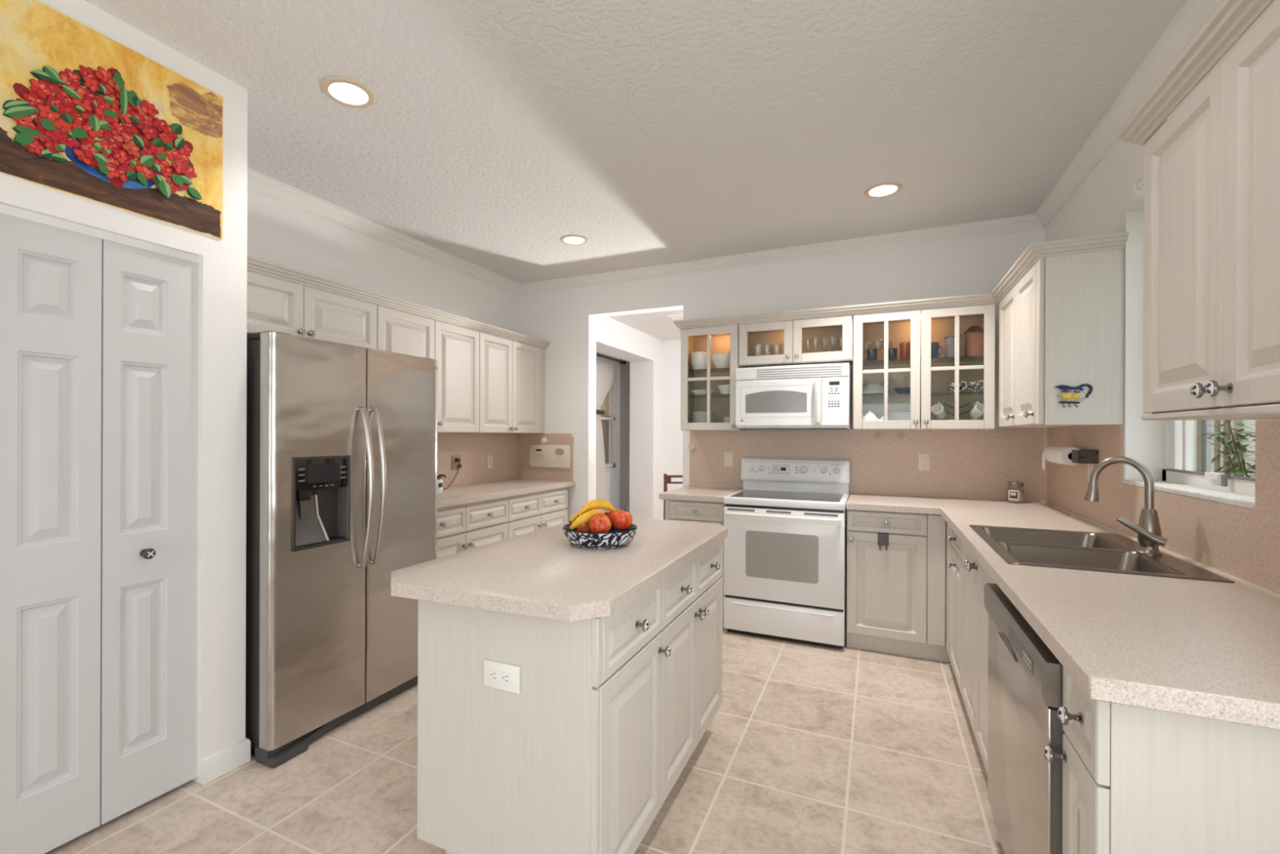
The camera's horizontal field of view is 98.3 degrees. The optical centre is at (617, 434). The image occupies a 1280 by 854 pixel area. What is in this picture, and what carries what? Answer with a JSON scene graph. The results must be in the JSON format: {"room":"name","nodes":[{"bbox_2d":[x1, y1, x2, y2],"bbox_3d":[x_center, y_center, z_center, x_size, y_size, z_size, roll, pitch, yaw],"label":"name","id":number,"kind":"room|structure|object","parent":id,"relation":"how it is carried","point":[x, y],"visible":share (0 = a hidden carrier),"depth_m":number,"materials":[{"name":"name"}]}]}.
{"room":"kitchen","nodes":[
{"label":"kitchen","id":0,"kind":"room"},
{"bbox_2d":[0,0,247,783],"bbox_3d":[-3.621,-0.045,-1.207,0.878,2.735,8.057,0,0,25],"label":"wall","id":1,"kind":"structure","parent":0,"point":[223,265],"depth_m":2.15,"materials":[{"name":"white paint"}]},
{"bbox_2d":[0,213,199,853],"bbox_3d":[-1.725,0.321,1.852,0.079,1.976,0.594,0,0,25],"label":"door","id":2,"kind":"structure","parent":1,"relation":"in","point":[99,338],"depth_m":1.83,"materials":[{"name":"white paint"}]},
{"bbox_2d":[0,204,199,263],"bbox_3d":[-1.769,-0.670,1.863,0.093,0.027,0.605,0,0,25],"label":"trim","id":3,"kind":"structure","parent":1,"relation":"attached to","point":[4,209],"depth_m":1.83,"materials":[{"name":"white paint"}]},
{"bbox_2d":[0,0,222,239],"bbox_3d":[-1.681,-1.044,1.863,0.019,0.556,0.660,0,0,25],"label":"flower painting","id":4,"kind":"object","parent":1,"relation":"attached to","point":[85,114],"visible":1,"depth_m":1.83,"materials":[{"name":"paint"}]},
{"bbox_2d":[201,737,250,784],"bbox_3d":[-1.591,1.282,2.207,0.121,0.094,0.175,0,0,25],"label":"baseboard","id":5,"kind":"structure","parent":1,"relation":"attached to","point":[230,757],"depth_m":2.17,"materials":[{"name":"white paint"}]},
{"bbox_2d":[247,0,1223,294],"bbox_3d":[-1.444,-1.365,-0.600,4.044,0.080,11.000,0,0,25],"label":"trim","id":6,"kind":"structure","parent":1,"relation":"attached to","point":[1193,15],"depth_m":3.55,"materials":[{"name":"white paint"}]},
{"bbox_2d":[247,188,518,433],"bbox_3d":[-1.622,-0.038,3.931,0.120,2.735,2.943,0,0,25],"label":"wall","id":7,"kind":"structure","parent":0,"point":[279,233],"depth_m":3.65,"materials":[{"name":"white paint"}]},
{"bbox_2d":[246,271,377,349],"bbox_3d":[-1.794,-0.647,3.007,0.345,0.305,0.957,0,0,25],"label":"upper cabinet","id":8,"kind":"object","parent":7,"relation":"attached to","point":[274,304],"visible":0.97,"depth_m":2.97,"materials":[{"name":"paint"}]},
{"bbox_2d":[377,305,479,432],"bbox_3d":[-1.387,-0.408,3.876,0.345,0.780,0.960,0,0,25],"label":"upper cabinet","id":9,"kind":"object","parent":7,"relation":"attached to","point":[455,348],"visible":0.5,"depth_m":3.92,"materials":[{"name":"paint"}]},
{"bbox_2d":[247,255,550,348],"bbox_3d":[-1.246,-0.827,3.801,0.046,0.056,2.859,0,0,25],"label":"crown molding","id":10,"kind":"structure","parent":9,"relation":"attached to","point":[255,264],"depth_m":3.33,"materials":[{"name":"beige paint"}]},
{"bbox_2d":[437,432,573,487],"bbox_3d":[-1.089,0.198,4.218,0.601,0.428,1.970,0,0,25],"label":"backsplash","id":11,"kind":"structure","parent":7,"relation":"attached to","point":[509,452],"depth_m":4.89,"materials":[{"name":"laminate"}]},
{"bbox_2d":[451,454,461,470],"bbox_3d":[-1.296,0.220,4.451,0.009,0.115,0.110,0,0,25],"label":"wall outlet","id":12,"kind":"object","parent":11,"relation":"attached to","point":[454,464],"visible":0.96,"depth_m":4.43,"materials":[{"name":"beige plastic"}]},
{"bbox_2d":[487,454,492,468],"bbox_3d":[-1.116,0.234,4.836,0.009,0.115,0.070,0,0,25],"label":"wall outlet","id":13,"kind":"object","parent":11,"relation":"attached to","point":[489,457],"visible":1,"depth_m":4.83,"materials":[{"name":"beige plastic"}]},
{"bbox_2d":[528,444,570,467],"bbox_3d":[-0.625,0.193,5.062,0.430,0.206,0.027,0,0,25],"label":"wall control panel","id":14,"kind":"object","parent":11,"relation":"attached to","point":[540,455],"visible":1,"depth_m":5.05,"materials":[{"name":"beige plastic"}]},
{"bbox_2d":[554,448,564,455],"bbox_3d":[-0.526,0.151,5.003,0.106,0.069,0.005,0,0,25],"label":"speaker grille","id":15,"kind":"object","parent":14,"relation":"attached to","point":[557,451],"depth_m":5.00,"materials":[{"name":"beige plastic"}]},
{"bbox_2d":[479,331,545,433],"bbox_3d":[-0.984,-0.407,4.737,0.345,0.780,0.940,0,0,25],"label":"upper cabinet","id":16,"kind":"object","parent":7,"relation":"attached to","point":[510,371],"depth_m":4.61,"materials":[{"name":"paint"}]},
{"bbox_2d":[44,626,1004,853],"bbox_3d":[-1.696,1.379,2.717,7.700,0.100,17.200,0,0,25],"label":"floor","id":17,"kind":"structure","parent":0,"point":[807,748],"depth_m":2.12,"materials":[{"name":"tile"}]},
{"bbox_2d":[245,330,438,768],"bbox_3d":[-1.507,0.454,2.786,0.884,1.752,0.942,0,0,25],"label":"refrigerator","id":18,"kind":"object","parent":17,"relation":"on","point":[342,438],"visible":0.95,"depth_m":2.45,"materials":[{"name":"grey metal"}]},
{"bbox_2d":[436,497,508,558],"bbox_3d":[-1.264,0.893,3.807,0.635,0.875,0.939,0,0,25],"label":"base cabinet","id":19,"kind":"object","parent":17,"relation":"on","point":[465,526],"visible":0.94,"depth_m":3.73,"materials":[{"name":"paint"}]},
{"bbox_2d":[436,478,575,508],"bbox_3d":[-1.081,0.433,4.211,0.623,0.042,1.974,0,0,25],"label":"countertop","id":20,"kind":"structure","parent":19,"relation":"on","point":[471,493],"depth_m":4.20,"materials":[{"name":"laminate"}]},
{"bbox_2d":[436,474,445,493],"bbox_3d":[-1.288,0.341,3.913,0.122,0.142,0.110,0,0,25],"label":"coffee canister","id":21,"kind":"object","parent":20,"relation":"on","point":[439,479],"visible":0.36,"depth_m":3.89,"materials":[{"name":"white plastic"}]},
{"bbox_2d":[506,487,568,538],"bbox_3d":[-0.879,0.894,4.628,0.635,0.875,0.873,0,0,25],"label":"base cabinet","id":22,"kind":"object","parent":17,"relation":"on","point":[529,513],"visible":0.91,"depth_m":4.46,"materials":[{"name":"paint"}]},
{"bbox_2d":[417,539,723,853],"bbox_3d":[-0.043,0.896,2.083,0.647,0.876,1.246,0,0,25],"label":"kitchen island","id":23,"kind":"object","parent":17,"relation":"on","point":[607,714],"visible":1,"depth_m":1.56,"materials":[{"name":"paint"}]},
{"bbox_2d":[484,658,519,693],"bbox_3d":[-0.320,0.662,1.519,0.120,0.074,0.009,0,0,25],"label":"island outlet","id":24,"kind":"object","parent":23,"relation":"attached to","point":[499,675],"visible":1,"depth_m":1.51,"materials":[{"name":"white plastic"}]},
{"bbox_2d":[489,669,511,684],"bbox_3d":[-0.321,0.662,1.517,0.074,0.029,0.004,0,0,25],"label":"receptacle","id":25,"kind":"object","parent":24,"relation":"attached to","point":[496,676],"depth_m":1.52,"materials":[{"name":"white plastic"}]},
{"bbox_2d":[391,517,728,621],"bbox_3d":[-0.095,0.436,2.091,0.726,0.041,1.415,0,0,25],"label":"island countertop","id":26,"kind":"structure","parent":23,"relation":"on","point":[540,573],"depth_m":1.68,"materials":[{"name":"stone"}]},
{"bbox_2d":[562,522,637,548],"bbox_3d":[-0.068,0.383,2.118,0.287,0.066,0.287,0,0,25],"label":"fruit bowl","id":27,"kind":"object","parent":26,"relation":"on","point":[615,538],"visible":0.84,"depth_m":2.01,"materials":[{"name":"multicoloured ceramic"}]},
{"bbox_2d":[577,521,592,533],"bbox_3d":[-0.120,0.367,2.146,0.077,0.072,0.077,0,0,25],"label":"apple","id":28,"kind":"object","parent":27,"relation":"in","point":[585,527],"visible":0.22,"depth_m":2.11,"materials":[{"name":"red food"}]},
{"bbox_2d":[568,509,607,530],"bbox_3d":[-0.111,0.322,2.096,0.150,0.082,0.040,0,0,-12],"label":"banana","id":29,"kind":"object","parent":27,"relation":"in","point":[584,518],"visible":0.84,"depth_m":2.08,"materials":[{"name":"yellow food"}]},
{"bbox_2d":[588,513,611,533],"bbox_3d":[-0.065,0.332,2.054,0.082,0.082,0.080,0,0,25],"label":"apple","id":30,"kind":"object","parent":27,"relation":"in","point":[598,522],"visible":0.93,"depth_m":2.03,"materials":[{"name":"red food"}]},
{"bbox_2d":[605,511,616,529],"bbox_3d":[-0.027,0.335,2.178,0.082,0.075,0.081,0,0,25],"label":"apple","id":31,"kind":"object","parent":27,"relation":"in","point":[609,513],"visible":0.12,"depth_m":2.15,"materials":[{"name":"red food"}]},
{"bbox_2d":[577,499,615,516],"bbox_3d":[-0.076,0.284,2.142,0.162,0.069,0.039,0,0,-10],"label":"banana","id":32,"kind":"object","parent":31,"relation":"on","point":[594,504],"visible":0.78,"depth_m":2.13,"materials":[{"name":"yellow food"}]},
{"bbox_2d":[609,508,632,530],"bbox_3d":[0.013,0.323,2.116,0.090,0.083,0.089,0,0,25],"label":"apple","id":33,"kind":"object","parent":27,"relation":"in","point":[620,519],"visible":0.97,"depth_m":2.08,"materials":[{"name":"red food"}]},
{"bbox_2d":[663,473,682,519],"bbox_3d":[0.672,0.859,5.229,0.430,0.955,0.464,0,0,-3],"label":"dining chair","id":34,"kind":"object","parent":17,"relation":"on","point":[667,478],"visible":0.14,"depth_m":5.42,"materials":[{"name":"brown wood"}]},
{"bbox_2d":[665,499,724,626],"bbox_3d":[0.651,0.899,4.136,0.440,0.875,0.635,0,0,25],"label":"base cabinet","id":35,"kind":"object","parent":17,"relation":"on","point":[675,510],"visible":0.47,"depth_m":3.87,"materials":[{"name":"paint"}]},
{"bbox_2d":[658,485,742,502],"bbox_3d":[0.641,0.439,4.144,0.469,0.042,0.632,0,0,25],"label":"countertop","id":36,"kind":"structure","parent":35,"relation":"on","point":[685,493],"depth_m":3.95,"materials":[{"name":"laminate"}]},
{"bbox_2d":[723,457,849,648],"bbox_3d":[1.183,0.757,3.841,0.764,1.164,0.694,0,0,25],"label":"range","id":37,"kind":"object","parent":17,"relation":"on","point":[785,544],"visible":0.98,"depth_m":3.59,"materials":[{"name":"white metal"}]},
{"bbox_2d":[723,488,849,513],"bbox_3d":[1.182,0.450,3.837,0.760,0.068,0.600,0,0,25],"label":"cooktop","id":38,"kind":"object","parent":37,"relation":"in","point":[763,500],"depth_m":3.64,"materials":[{"name":"white metal"}]},
{"bbox_2d":[846,509,951,662],"bbox_3d":[1.821,0.903,3.586,0.600,0.875,0.635,0,0,25],"label":"base cabinet","id":39,"kind":"object","parent":17,"relation":"on","point":[895,596],"visible":0.99,"depth_m":3.34,"materials":[{"name":"paint"}]},
{"bbox_2d":[877,532,888,550],"bbox_3d":[1.617,0.650,3.369,0.061,0.099,0.044,0,0,25],"label":"towel hook","id":40,"kind":"object","parent":39,"relation":"attached to","point":[882,538],"visible":1,"depth_m":3.37,"materials":[{"name":"grey metal"}]},
{"bbox_2d":[946,521,961,693],"bbox_3d":[2.030,0.904,2.813,0.635,0.875,0.662,0,0,25],"label":"base cabinet","id":41,"kind":"object","parent":17,"relation":"on","point":[953,543],"visible":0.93,"depth_m":2.87,"materials":[{"name":"paint"}]},
{"bbox_2d":[961,541,996,774],"bbox_3d":[1.713,0.903,2.138,0.635,0.875,0.826,0,0,25],"label":"base cabinet","id":42,"kind":"object","parent":17,"relation":"on","point":[975,615],"visible":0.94,"depth_m":2.26,"materials":[{"name":"paint"}]},
{"bbox_2d":[845,493,1279,729],"bbox_3d":[1.538,0.439,2.349,1.138,0.047,3.122,0,0,25],"label":"countertop","id":43,"kind":"structure","parent":42,"relation":"on","point":[1206,649],"depth_m":1.25,"materials":[{"name":"stone"}]},
{"bbox_2d":[1007,481,1024,503],"bbox_3d":[2.498,0.360,3.473,0.088,0.129,0.090,0,0,25],"label":"candle jar","id":44,"kind":"object","parent":43,"relation":"on","point":[1013,495],"visible":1,"depth_m":3.44,"materials":[{"name":"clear glass"}]},
{"bbox_2d":[968,524,1235,582],"bbox_3d":[1.697,0.508,2.075,0.538,0.183,0.850,0,0,25],"label":"sink","id":45,"kind":"object","parent":43,"relation":"in","point":[1069,549],"visible":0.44,"depth_m":2.06,"materials":[{"name":"silver metal"}]},
{"bbox_2d":[1084,456,1168,555],"bbox_3d":[1.810,0.248,1.979,0.098,0.339,0.226,0,0,-43],"label":"faucet","id":46,"kind":"object","parent":43,"relation":"on","point":[1148,531],"visible":1,"depth_m":1.94,"materials":[{"name":"silver metal"}]},
{"bbox_2d":[983,582,1065,853],"bbox_3d":[1.360,0.905,1.430,0.594,0.868,0.731,0,0,25],"label":"dishwasher","id":47,"kind":"object","parent":17,"relation":"on","point":[1025,677],"visible":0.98,"depth_m":1.43,"materials":[{"name":"grey metal"}]},
{"bbox_2d":[1043,666,1279,853],"bbox_3d":[1.174,0.901,0.989,0.635,0.875,0.208,0,0,25],"label":"base cabinet","id":48,"kind":"object","parent":17,"relation":"on","point":[1136,780],"visible":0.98,"depth_m":0.98,"materials":[{"name":"paint"}]},
{"bbox_2d":[595,351,620,511],"bbox_3d":[-0.779,-0.035,7.215,0.150,2.735,3.720,0,0,25],"label":"door frame","id":49,"kind":"structure","parent":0,"point":[612,477],"depth_m":8.67,"materials":[{"name":"white paint"}]},
{"bbox_2d":[600,379,618,471],"bbox_3d":[-0.177,-0.266,8.413,0.140,1.600,0.660,0,0,25],"label":"dining window","id":50,"kind":"structure","parent":49,"relation":"in","point":[608,405],"depth_m":8.64,"materials":[{"name":"white paint"}]},
{"bbox_2d":[600,390,609,417],"bbox_3d":[-0.230,-0.646,8.439,0.020,0.740,0.500,0,0,25],"label":"roller shade","id":51,"kind":"object","parent":50,"relation":"attached to","point":[605,406],"depth_m":8.59,"materials":[{"name":"fabric"}]},
{"bbox_2d":[596,354,626,364],"bbox_3d":[-0.337,-1.137,7.830,0.121,0.060,2.006,0,0,25],"label":"curtain rod","id":52,"kind":"object","parent":49,"relation":"attached to","point":[599,355],"visible":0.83,"depth_m":8.35,"materials":[{"name":"black metal"}]},
{"bbox_2d":[595,355,619,511],"bbox_3d":[-0.287,0.074,7.912,0.090,2.420,1.600,0,0,25],"label":"sheer curtain","id":53,"kind":"object","parent":52,"relation":"hanging from","point":[606,370],"visible":0.43,"depth_m":8.04,"materials":[{"name":"white fabric"}]},
{"bbox_2d":[619,359,630,512],"bbox_3d":[0.252,-0.032,8.731,0.430,2.735,0.100,0,0,25],"label":"wall","id":54,"kind":"structure","parent":0,"point":[624,369],"depth_m":8.74,"materials":[{"name":"grey paint"}]},
{"bbox_2d":[594,316,662,519],"bbox_3d":[-0.197,-0.034,6.832,0.370,2.735,3.280,0,0,25],"label":"wall","id":55,"kind":"structure","parent":0,"point":[613,338],"depth_m":7.96,"materials":[{"name":"white paint"}]},
{"bbox_2d":[84,0,1185,341],"bbox_3d":[-1.686,-1.456,2.717,7.700,0.100,17.200,0,0,25],"label":"ceiling","id":56,"kind":"structure","parent":0,"point":[495,132],"depth_m":2.38,"materials":[{"name":"white paint"}]},
{"bbox_2d":[320,76,375,107],"bbox_3d":[-1.104,-1.402,2.270,0.202,0.009,0.202,0,0,25],"label":"recessed light","id":57,"kind":"object","parent":56,"relation":"in","point":[345,91],"visible":1,"depth_m":2.26,"materials":[{"name":"beige"}]},
{"bbox_2d":[560,235,587,244],"bbox_3d":[-0.313,-1.399,3.974,0.202,0.009,0.202,0,0,25],"label":"recessed light","id":58,"kind":"object","parent":56,"relation":"in","point":[567,239],"visible":1,"depth_m":3.96,"materials":[{"name":"beige"}]},
{"bbox_2d":[863,182,902,198],"bbox_3d":[1.511,-1.393,3.151,0.202,0.009,0.202,0,0,25],"label":"recessed light","id":59,"kind":"object","parent":56,"relation":"in","point":[884,189],"visible":1,"depth_m":3.14,"materials":[{"name":"beige"}]},
{"bbox_2d":[662,339,682,518],"bbox_3d":[2.359,-0.025,7.499,4.430,2.735,0.100,0,0,25],"label":"wall","id":60,"kind":"structure","parent":0,"point":[672,448],"depth_m":8.17,"materials":[{"name":"white paint"}]},
{"bbox_2d":[518,228,1045,632],"bbox_3d":[0.949,-0.030,4.416,4.364,2.735,0.120,0,0,25],"label":"wall","id":61,"kind":"structure","parent":0,"point":[565,318],"depth_m":4.35,"materials":[{"name":"white paint"}]},
{"bbox_2d":[680,324,746,431],"bbox_3d":[0.736,-0.423,4.265,0.444,0.776,0.333,0,0,25],"label":"upper cabinet","id":62,"kind":"object","parent":61,"relation":"attached to","point":[722,339],"visible":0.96,"depth_m":4.23,"materials":[{"name":"paint"}]},
{"bbox_2d":[690,351,711,369],"bbox_3d":[0.646,-0.570,4.316,0.160,0.135,0.160,0,0,25],"label":"serving bowl","id":63,"kind":"object","parent":62,"relation":"on","point":[698,359],"visible":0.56,"depth_m":4.25,"materials":[{"name":"white ceramic"}]},
{"bbox_2d":[688,390,715,395],"bbox_3d":[0.659,-0.325,4.310,0.210,0.035,0.210,0,0,25],"label":"oval platter","id":64,"kind":"object","parent":62,"relation":"on","point":[693,392],"visible":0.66,"depth_m":4.24,"materials":[{"name":"white ceramic"}]},
{"bbox_2d":[688,394,729,397],"bbox_3d":[0.748,-0.303,4.292,0.402,0.006,0.240,0,0,25],"label":"shelf","id":65,"kind":"object","parent":62,"relation":"attached to","point":[689,395],"depth_m":4.29,"materials":[{"name":"clear glass"}]},
{"bbox_2d":[688,368,729,373],"bbox_3d":[0.749,-0.498,4.292,0.402,0.006,0.240,0,0,25],"label":"shelf","id":66,"kind":"object","parent":62,"relation":"attached to","point":[714,371],"depth_m":4.29,"materials":[{"name":"clear glass"}]},
{"bbox_2d":[711,351,729,368],"bbox_3d":[0.805,-0.582,4.231,0.172,0.160,0.172,0,0,25],"label":"serving bowl","id":67,"kind":"object","parent":62,"relation":"on","point":[719,360],"visible":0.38,"depth_m":4.17,"materials":[{"name":"white ceramic"}]},
{"bbox_2d":[717,384,729,394],"bbox_3d":[0.841,-0.342,4.214,0.156,0.070,0.156,0,0,25],"label":"bowl","id":68,"kind":"object","parent":62,"relation":"on","point":[723,388],"visible":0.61,"depth_m":4.16,"materials":[{"name":"white ceramic"}]},
{"bbox_2d":[738,315,853,368],"bbox_3d":[1.288,-0.659,4.006,0.770,0.300,0.333,0,0,25],"label":"upper cabinet","id":69,"kind":"object","parent":61,"relation":"attached to","point":[793,337],"visible":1,"depth_m":4.00,"materials":[{"name":"paint"}]},
{"bbox_2d":[735,363,851,429],"bbox_3d":[1.257,-0.259,3.959,0.748,0.436,0.438,0,0,25],"label":"microwave","id":70,"kind":"object","parent":69,"relation":"attached to","point":[811,396],"visible":1,"depth_m":3.78,"materials":[{"name":"white plastic"}]},
{"bbox_2d":[689,427,1043,502],"bbox_3d":[1.647,0.187,4.017,2.340,0.469,0.010,0,0,25],"label":"backsplash","id":71,"kind":"structure","parent":61,"relation":"attached to","point":[964,464],"depth_m":3.85,"materials":[{"name":"laminate"}]},
{"bbox_2d":[724,452,733,466],"bbox_3d":[0.875,0.192,4.368,0.070,0.115,0.009,0,0,25],"label":"wall outlet","id":72,"kind":"object","parent":71,"relation":"attached to","point":[728,456],"visible":1,"depth_m":4.36,"materials":[{"name":"beige plastic"}]},
{"bbox_2d":[918,453,929,470],"bbox_3d":[2.100,0.185,3.793,0.070,0.115,0.009,0,0,25],"label":"wall outlet","id":73,"kind":"object","parent":71,"relation":"attached to","point":[923,459],"visible":1,"depth_m":3.79,"materials":[{"name":"beige plastic"}]},
{"bbox_2d":[853,303,995,430],"bbox_3d":[2.002,-0.421,3.670,0.806,0.772,0.333,0,0,25],"label":"upper cabinet","id":74,"kind":"object","parent":61,"relation":"attached to","point":[929,379],"visible":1,"depth_m":3.66,"materials":[{"name":"paint"}]},
{"bbox_2d":[866,348,877,360],"bbox_3d":[1.719,-0.539,3.741,0.068,0.081,0.068,0,0,25],"label":"glass","id":75,"kind":"object","parent":74,"relation":"on","point":[871,353],"visible":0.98,"depth_m":3.71,"materials":[{"name":"glass"}]},
{"bbox_2d":[862,410,884,420],"bbox_3d":[1.737,-0.112,3.780,0.104,0.115,0.155,0,0,-37],"label":"teapot","id":76,"kind":"object","parent":74,"relation":"in","point":[869,415],"visible":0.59,"depth_m":3.76,"materials":[{"name":"white ceramic"}]},
{"bbox_2d":[888,347,897,359],"bbox_3d":[1.836,-0.538,3.708,0.068,0.081,0.068,0,0,25],"label":"glass","id":77,"kind":"object","parent":74,"relation":"on","point":[892,352],"visible":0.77,"depth_m":3.68,"materials":[{"name":"glass"}]},
{"bbox_2d":[893,387,910,393],"bbox_3d":[1.927,-0.293,3.715,0.130,0.041,0.130,0,0,25],"label":"bowl","id":78,"kind":"object","parent":74,"relation":"on","point":[900,390],"visible":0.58,"depth_m":3.68,"materials":[{"name":"blue ceramic"}]},
{"bbox_2d":[862,391,983,397],"bbox_3d":[2.015,-0.269,3.698,0.764,0.006,0.240,0,0,25],"label":"shelf","id":79,"kind":"object","parent":74,"relation":"attached to","point":[933,394],"depth_m":3.70,"materials":[{"name":"clear glass"}]},
{"bbox_2d":[862,355,983,366],"bbox_3d":[2.015,-0.494,3.698,0.764,0.006,0.240,0,0,25],"label":"shelf","id":80,"kind":"object","parent":74,"relation":"attached to","point":[965,360],"depth_m":3.70,"materials":[{"name":"clear glass"}]},
{"bbox_2d":[931,342,943,357],"bbox_3d":[2.063,-0.549,3.614,0.076,0.104,0.090,0,0,-30],"label":"mug","id":81,"kind":"object","parent":74,"relation":"on","point":[935,345],"visible":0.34,"depth_m":3.59,"materials":[{"name":"blue ceramic"}]},
{"bbox_2d":[943,333,962,357],"bbox_3d":[2.185,-0.573,3.605,0.084,0.152,0.084,0,0,13],"label":"tin","id":82,"kind":"object","parent":74,"relation":"on","point":[949,340],"visible":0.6,"depth_m":3.57,"materials":[{"name":"grey metal"}]},
{"bbox_2d":[943,403,970,415],"bbox_3d":[2.198,-0.148,3.586,0.136,0.190,0.137,0,0,-21],"label":"mug rack","id":83,"kind":"object","parent":74,"relation":"in","point":[944,403],"visible":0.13,"depth_m":3.59,"materials":[{"name":"black plastic"}]},
{"bbox_2d":[930,402,946,419],"bbox_3d":[2.092,-0.157,3.605,0.110,0.114,0.072,0,0,-43],"label":"mug","id":84,"kind":"object","parent":83,"relation":"hanging from","point":[938,411],"visible":1,"depth_m":3.60,"materials":[{"name":"white ceramic"}]},
{"bbox_2d":[968,401,983,419],"bbox_3d":[2.283,-0.157,3.506,0.072,0.114,0.110,0,0,-1],"label":"mug","id":85,"kind":"object","parent":83,"relation":"hanging from","point":[977,411],"visible":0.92,"depth_m":3.50,"materials":[{"name":"white ceramic"}]},
{"bbox_2d":[950,381,967,392],"bbox_3d":[2.217,-0.312,3.607,0.068,0.080,0.089,0,0,-34],"label":"cup","id":86,"kind":"object","parent":74,"relation":"on","point":[952,384],"visible":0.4,"depth_m":3.60,"materials":[{"name":"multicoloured ceramic"}]},
{"bbox_2d":[963,325,983,355],"bbox_3d":[2.285,-0.597,3.547,0.110,0.200,0.110,0,0,25],"label":"canister","id":87,"kind":"object","parent":74,"relation":"on","point":[974,335],"visible":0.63,"depth_m":3.51,"materials":[{"name":"orange ceramic"}]},
{"bbox_2d":[967,380,983,391],"bbox_3d":[2.290,-0.312,3.539,0.068,0.080,0.089,0,0,-34],"label":"cup","id":88,"kind":"object","parent":74,"relation":"on","point":[975,386],"visible":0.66,"depth_m":3.52,"materials":[{"name":"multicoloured ceramic"}]},
{"bbox_2d":[1045,0,1277,480],"bbox_3d":[0.473,-0.031,-1.502,0.200,2.735,11.000,0,0,25],"label":"wall","id":89,"kind":"structure","parent":0,"point":[1105,202],"depth_m":2.37,"materials":[{"name":"white paint"}]},
{"bbox_2d":[999,248,1124,427],"bbox_3d":[2.238,-0.426,2.890,0.334,0.760,0.949,0,0,25],"label":"upper cabinet","id":90,"kind":"object","parent":89,"relation":"attached to","point":[1062,323],"visible":1,"depth_m":2.48,"materials":[{"name":"paint"}]},
{"bbox_2d":[672,231,1128,329],"bbox_3d":[1.547,-0.836,3.589,0.923,0.056,2.703,0,0,-40],"label":"crown molding","id":91,"kind":"structure","parent":90,"relation":"attached to","point":[1033,251],"depth_m":3.44,"materials":[{"name":"beige paint"}]},
{"bbox_2d":[1055,383,1093,407],"bbox_3d":[2.025,-0.174,2.455,0.134,0.105,0.022,0,0,25],"label":"hook","id":92,"kind":"object","parent":90,"relation":"attached to","point":[1069,394],"visible":1,"depth_m":2.46,"materials":[{"name":"multicoloured ceramic"}]},
{"bbox_2d":[1132,177,1143,193],"bbox_3d":[1.904,-0.974,1.850,0.061,0.090,0.754,0,0,25],"label":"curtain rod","id":93,"kind":"object","parent":89,"relation":"attached to","point":[1136,187],"visible":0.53,"depth_m":2.16,"materials":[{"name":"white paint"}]},
{"bbox_2d":[1043,419,1279,594],"bbox_3d":[2.048,0.188,2.105,0.009,0.469,3.110,0,0,25],"label":"backsplash","id":94,"kind":"structure","parent":89,"relation":"attached to","point":[1239,542],"depth_m":1.85,"materials":[{"name":"laminate"}]},
{"bbox_2d":[1068,448,1098,463],"bbox_3d":[2.365,0.106,2.880,0.075,0.064,0.500,0,0,25],"label":"paper towel holder","id":95,"kind":"object","parent":94,"relation":"attached to","point":[1079,456],"visible":0.81,"depth_m":2.66,"materials":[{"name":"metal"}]},
{"bbox_2d":[1042,445,1079,469],"bbox_3d":[2.372,0.127,2.954,0.093,0.131,0.362,0,0,25],"label":"paper towel roll","id":96,"kind":"object","parent":95,"relation":"on","point":[1060,455],"visible":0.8,"depth_m":2.89,"materials":[{"name":"white paper"}]},
{"bbox_2d":[1087,463,1093,482],"bbox_3d":[2.326,0.182,2.725,0.012,0.115,0.072,0,0,25],"label":"light switch","id":97,"kind":"object","parent":94,"relation":"attached to","point":[1090,466],"visible":0.48,"depth_m":2.72,"materials":[{"name":"beige plastic"}]},
{"bbox_2d":[1121,479,1254,509],"bbox_3d":[2.047,0.201,1.930,0.162,0.020,0.924,0,0,25],"label":"window sill","id":98,"kind":"structure","parent":89,"relation":"attached to","point":[1227,497],"depth_m":1.85,"materials":[{"name":"paint"}]},
{"bbox_2d":[1115,0,1279,420],"bbox_3d":[1.407,-0.453,1.128,0.343,0.824,0.885,0,0,25],"label":"upper cabinet","id":99,"kind":"object","parent":89,"relation":"attached to","point":[1211,315],"depth_m":1.20,"materials":[{"name":"paint"}]},
{"bbox_2d":[1162,420,1255,494],"bbox_3d":[2.109,-0.382,1.902,0.070,1.153,0.924,0,0,25],"label":"window","id":100,"kind":"structure","parent":89,"relation":"in","point":[1176,434],"depth_m":2.18,"materials":[{"name":"white paint"}]},
{"label":"outside","id":101,"kind":"structure","parent":0,"visible":0},
{"bbox_3d":[7.131,1.429,-1.424,11.800,0.100,17.200,0,0,25],"label":"ground","id":102,"kind":"structure","parent":101,"visible":0},
{"bbox_2d":[1191,419,1257,477],"bbox_3d":[4.848,-0.239,3.350,0.200,3.220,6.500,0,0,25],"label":"wall","id":103,"kind":"structure","parent":102,"relation":"on","point":[1245,422],"depth_m":4.72,"materials":[{"name":"beige paint"}]},
{"bbox_2d":[1193,419,1241,475],"bbox_3d":[5.539,-0.137,5.119,0.050,1.940,0.670,0,0,25],"label":"window","id":104,"kind":"structure","parent":103,"relation":"in","point":[1203,455],"depth_m":5.23,"materials":[{"name":"clear glass"}]},
{"bbox_2d":[1196,419,1260,477],"bbox_3d":[4.367,0.586,3.741,0.722,1.567,0.698,0,0,25],"label":"shrub","id":105,"kind":"object","parent":102,"relation":"on","point":[1236,445],"visible":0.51,"depth_m":3.83,"materials":[{"name":"green plant"}]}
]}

